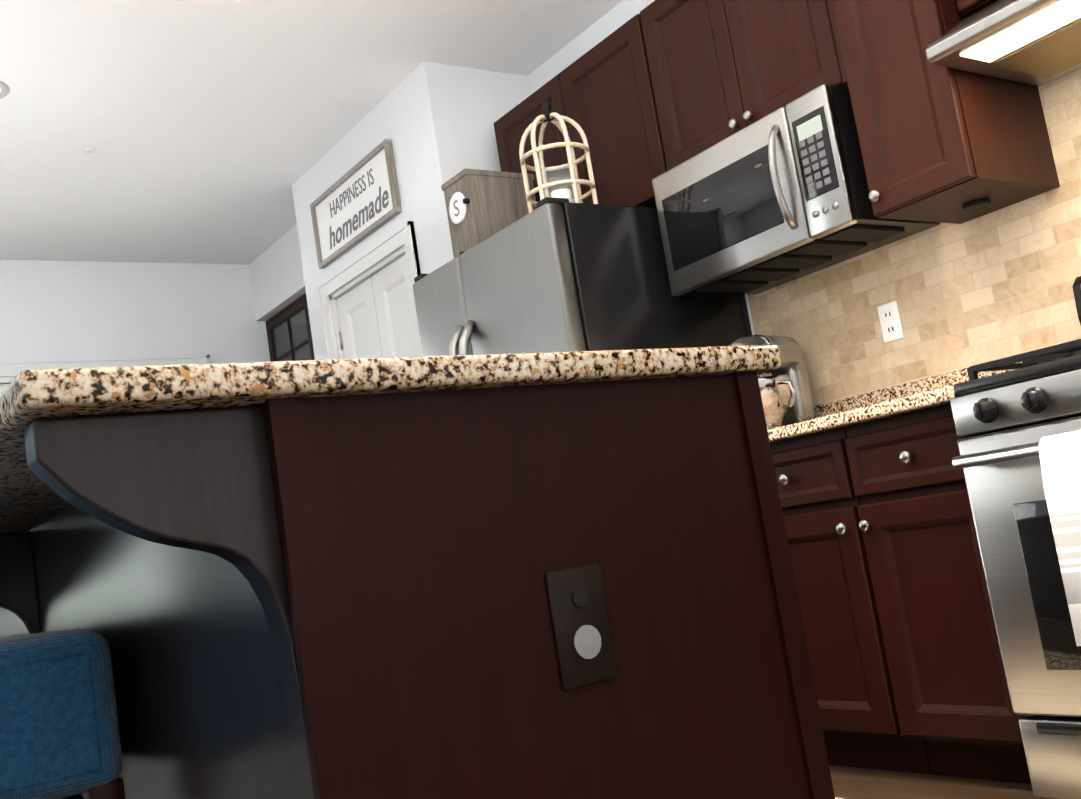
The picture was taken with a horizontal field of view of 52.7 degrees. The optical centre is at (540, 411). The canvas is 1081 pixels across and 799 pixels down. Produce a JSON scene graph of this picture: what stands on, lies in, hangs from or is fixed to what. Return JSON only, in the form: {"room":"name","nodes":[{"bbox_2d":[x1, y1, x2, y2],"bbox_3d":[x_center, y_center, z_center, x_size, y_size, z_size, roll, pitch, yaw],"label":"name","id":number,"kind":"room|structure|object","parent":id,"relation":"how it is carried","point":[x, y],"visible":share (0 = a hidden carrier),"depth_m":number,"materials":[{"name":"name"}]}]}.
{"room":"kitchen","nodes":[
{"label":"kitchen","id":0,"kind":"room"},
{"bbox_2d":[0,260,269,362],"bbox_3d":[-4.189,0.605,5.029,7.220,2.740,0.140,-4,-8,-35],"label":"wall","id":1,"kind":"structure","parent":0,"point":[52,310],"depth_m":6.44,"materials":[{"name":"white paint"}]},
{"bbox_2d":[0,355,209,396],"bbox_3d":[-2.603,0.777,6.065,1.750,2.155,0.183,-4,-8,-35],"label":"door frame","id":2,"kind":"structure","parent":1,"relation":"attached to","point":[10,371],"depth_m":6.23,"materials":[{"name":"white paint"}]},
{"bbox_2d":[0,0,622,264],"bbox_3d":[-1.803,-1.658,1.448,7.220,0.100,9.440,-4,-8,-35],"label":"ceiling","id":3,"kind":"structure","parent":0,"point":[211,131],"depth_m":4.55,"materials":[{"name":"white paint"}]},
{"bbox_2d":[0,81,9,98],"bbox_3d":[-2.130,-1.224,4.145,0.207,0.006,0.207,-10,-7,9],"label":"recessed light","id":4,"kind":"object","parent":3,"relation":"in","point":[4,89],"visible":1,"depth_m":4.15,"materials":[{"name":"grey"}]},
{"bbox_2d":[83,146,94,152],"bbox_3d":[-1.998,-1.158,4.829,0.048,0.014,0.048,-4,-8,-35],"label":"ceiling detector","id":5,"kind":"object","parent":3,"relation":"attached to","point":[88,149],"visible":0.98,"depth_m":4.82,"materials":[{"name":"white paint"}]},
{"bbox_2d":[249,224,305,320],"bbox_3d":[-1.275,-0.892,6.466,0.400,0.370,1.370,-4,-8,-35],"label":"ceiling soffit","id":6,"kind":"structure","parent":3,"relation":"attached to","point":[277,277],"depth_m":6.56,"materials":[{"name":"white paint"}]},
{"bbox_2d":[292,61,529,359],"bbox_3d":[-0.357,0.010,5.147,0.780,2.740,1.450,-4,-8,-35],"label":"wall","id":7,"kind":"structure","parent":0,"point":[433,121],"depth_m":4.63,"materials":[{"name":"white paint"}]},
{"bbox_2d":[305,293,314,359],"bbox_3d":[-0.961,-0.314,6.129,0.342,0.938,0.681,-4,-8,-35],"label":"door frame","id":8,"kind":"structure","parent":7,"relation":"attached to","point":[306,306],"depth_m":6.36,"materials":[{"name":"brown wood"}]},
{"bbox_2d":[310,139,401,268],"bbox_3d":[-0.873,-0.947,5.073,0.028,0.330,0.840,-4,-8,-35],"label":"sign frame","id":9,"kind":"object","parent":7,"relation":"attached to","point":[356,204],"visible":1,"depth_m":5.04,"materials":[{"name":"grey wood"}]},
{"bbox_2d":[317,221,422,359],"bbox_3d":[-0.630,0.331,4.933,0.150,2.145,0.980,-4,-8,-35],"label":"door","id":10,"kind":"structure","parent":7,"relation":"attached to","point":[376,315],"depth_m":5.00,"materials":[{"name":"white wood"}]},
{"bbox_2d":[527,0,762,376],"bbox_3d":[2.029,-0.744,2.065,0.140,2.740,6.480,-4,-8,-35],"label":"wall","id":11,"kind":"structure","parent":0,"point":[620,14],"depth_m":4.44,"materials":[{"name":"white paint"}]},
{"bbox_2d":[493,14,667,207],"bbox_3d":[0.236,-0.968,4.128,0.358,0.630,0.935,-4,-8,-35],"label":"upper cabinet","id":12,"kind":"object","parent":11,"relation":"attached to","point":[601,93],"visible":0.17,"depth_m":3.88,"materials":[{"name":"brown wood"}]},
{"bbox_2d":[640,0,847,169],"bbox_3d":[0.722,-1.148,3.426,0.358,0.595,0.800,-4,-8,-35],"label":"upper cabinet","id":13,"kind":"object","parent":11,"relation":"attached to","point":[720,70],"visible":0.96,"depth_m":3.38,"materials":[{"name":"brown wood"}]},
{"bbox_2d":[652,84,939,295],"bbox_3d":[0.741,-0.646,3.358,0.462,0.398,0.738,-4,-8,-35],"label":"microwave","id":14,"kind":"object","parent":13,"relation":"attached to","point":[778,197],"visible":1,"depth_m":3.20,"materials":[{"name":"silver metal"}]},
{"bbox_2d":[747,68,1080,405],"bbox_3d":[1.705,-0.655,2.399,0.010,0.975,3.455,-4,-8,-35],"label":"tile backsplash","id":15,"kind":"structure","parent":11,"relation":"attached to","point":[995,285],"depth_m":3.15,"materials":[{"name":"tile"}]},
{"bbox_2d":[877,301,903,342],"bbox_3d":[1.064,-0.273,3.321,0.008,0.116,0.072,-4,-8,-35],"label":"outlet","id":16,"kind":"object","parent":15,"relation":"attached to","point":[890,322],"visible":1,"depth_m":3.32,"materials":[{"name":"white plastic"}]},
{"bbox_2d":[831,0,1059,223],"bbox_3d":[1.036,-1.041,2.931,0.433,1.022,0.300,-4,-8,-35],"label":"upper cabinet","id":17,"kind":"object","parent":11,"relation":"attached to","point":[941,144],"visible":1,"depth_m":2.80,"materials":[{"name":"brown wood"}]},
{"bbox_2d":[956,0,996,16],"bbox_3d":[1.332,-1.360,2.548,0.358,0.580,0.760,-4,-8,-35],"label":"upper cabinet","id":18,"kind":"object","parent":11,"relation":"attached to","point":[966,8],"visible":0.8,"depth_m":2.71,"materials":[{"name":"brown wood"}]},
{"bbox_2d":[926,0,1080,85],"bbox_3d":[1.327,-0.991,2.459,0.492,0.155,0.755,-4,-8,-35],"label":"range hood","id":19,"kind":"object","parent":18,"relation":"attached to","point":[1035,42],"visible":1,"depth_m":2.58,"materials":[{"name":"silver metal"}]},
{"bbox_2d":[829,765,1055,798],"bbox_3d":[-1.364,1.107,1.112,7.220,0.060,9.440,-4,-8,-35],"label":"floor","id":20,"kind":"structure","parent":0,"point":[855,783],"depth_m":2.61,"materials":[{"name":"wood"}]},
{"bbox_2d":[0,628,124,798],"bbox_3d":[-0.884,0.447,1.452,0.548,1.165,0.464,-5,-8,-31],"label":"counter stool","id":21,"kind":"object","parent":20,"relation":"on","point":[59,733],"visible":1,"depth_m":1.37,"materials":[{"name":"blue fabric"}]},
{"bbox_2d":[0,372,834,798],"bbox_3d":[-0.798,0.674,2.243,0.851,0.883,2.851,-4,-8,-35],"label":"kitchen island","id":22,"kind":"object","parent":20,"relation":"on","point":[584,590],"visible":1,"depth_m":1.16,"materials":[{"name":"brown wood"}]},
{"bbox_2d":[0,345,781,534],"bbox_3d":[-0.870,0.227,2.310,0.895,0.032,2.910,-4,-8,-35],"label":"island countertop","id":23,"kind":"structure","parent":22,"relation":"on","point":[30,500],"depth_m":1.06,"materials":[{"name":"stone"}]},
{"bbox_2d":[413,197,751,355],"bbox_3d":[0.192,0.260,3.849,0.892,1.769,0.905,-4,-8,-35],"label":"fridge","id":24,"kind":"object","parent":20,"relation":"on","point":[550,274],"visible":0.25,"depth_m":3.54,"materials":[{"name":"silver metal"}]},
{"bbox_2d":[441,169,536,257],"bbox_3d":[-0.182,-0.711,4.122,0.326,0.345,0.178,-4,-8,-35],"label":"decor","id":25,"kind":"object","parent":24,"relation":"on","point":[482,205],"visible":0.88,"depth_m":4.04,"materials":[{"name":"grey wood"}]},
{"bbox_2d":[519,101,597,212],"bbox_3d":[0.053,-0.851,3.741,0.250,0.455,0.250,-4,-8,-35],"label":"decorative lantern","id":26,"kind":"object","parent":24,"relation":"on","point":[541,169],"visible":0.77,"depth_m":3.71,"materials":[{"name":"beige wood"}]},
{"bbox_2d":[770,403,1030,783],"bbox_3d":[0.951,0.491,3.025,0.643,0.883,1.150,-4,-8,-35],"label":"base cabinet","id":27,"kind":"object","parent":20,"relation":"on","point":[906,662],"visible":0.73,"depth_m":2.65,"materials":[{"name":"brown wood"}]},
{"bbox_2d":[767,362,1021,442],"bbox_3d":[0.867,-0.006,3.083,0.653,0.132,1.162,-4,-8,-35],"label":"countertop","id":28,"kind":"structure","parent":27,"relation":"on","point":[929,392],"depth_m":2.84,"materials":[{"name":"stone"}]},
{"bbox_2d":[728,334,814,429],"bbox_3d":[0.728,-0.082,3.407,0.309,0.335,0.256,-4,-8,-35],"label":"stand mixer","id":29,"kind":"object","parent":28,"relation":"on","point":[786,394],"visible":0.5,"depth_m":3.41,"materials":[{"name":"grey metal"}]},
{"bbox_2d":[950,276,1080,798],"bbox_3d":[1.395,0.127,2.222,0.804,1.267,0.760,-4,-8,-35],"label":"stove","id":30,"kind":"object","parent":20,"relation":"on","point":[1018,459],"visible":1,"depth_m":2.23,"materials":[{"name":"silver metal"}]},
{"bbox_2d":[1038,417,1080,646],"bbox_3d":[1.076,0.228,2.033,0.055,0.403,0.223,-4,-8,-35],"label":"dish towel","id":31,"kind":"object","parent":30,"relation":"hanging from","point":[1060,454],"depth_m":2.09,"materials":[{"name":"white fabric"}]},
{"bbox_3d":[-0.879,0.255,6.476,0.120,2.740,1.370,-4,-8,-35],"label":"wall","id":32,"kind":"structure","parent":0,"visible":0},
{"bbox_2d":[265,294,312,360],"bbox_3d":[-1.343,-0.186,6.678,0.342,0.938,0.681,-4,-8,-35],"label":"window","id":33,"kind":"structure","parent":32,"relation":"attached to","point":[289,334],"depth_m":6.84,"materials":[{"name":"brown wood"}]}
]}

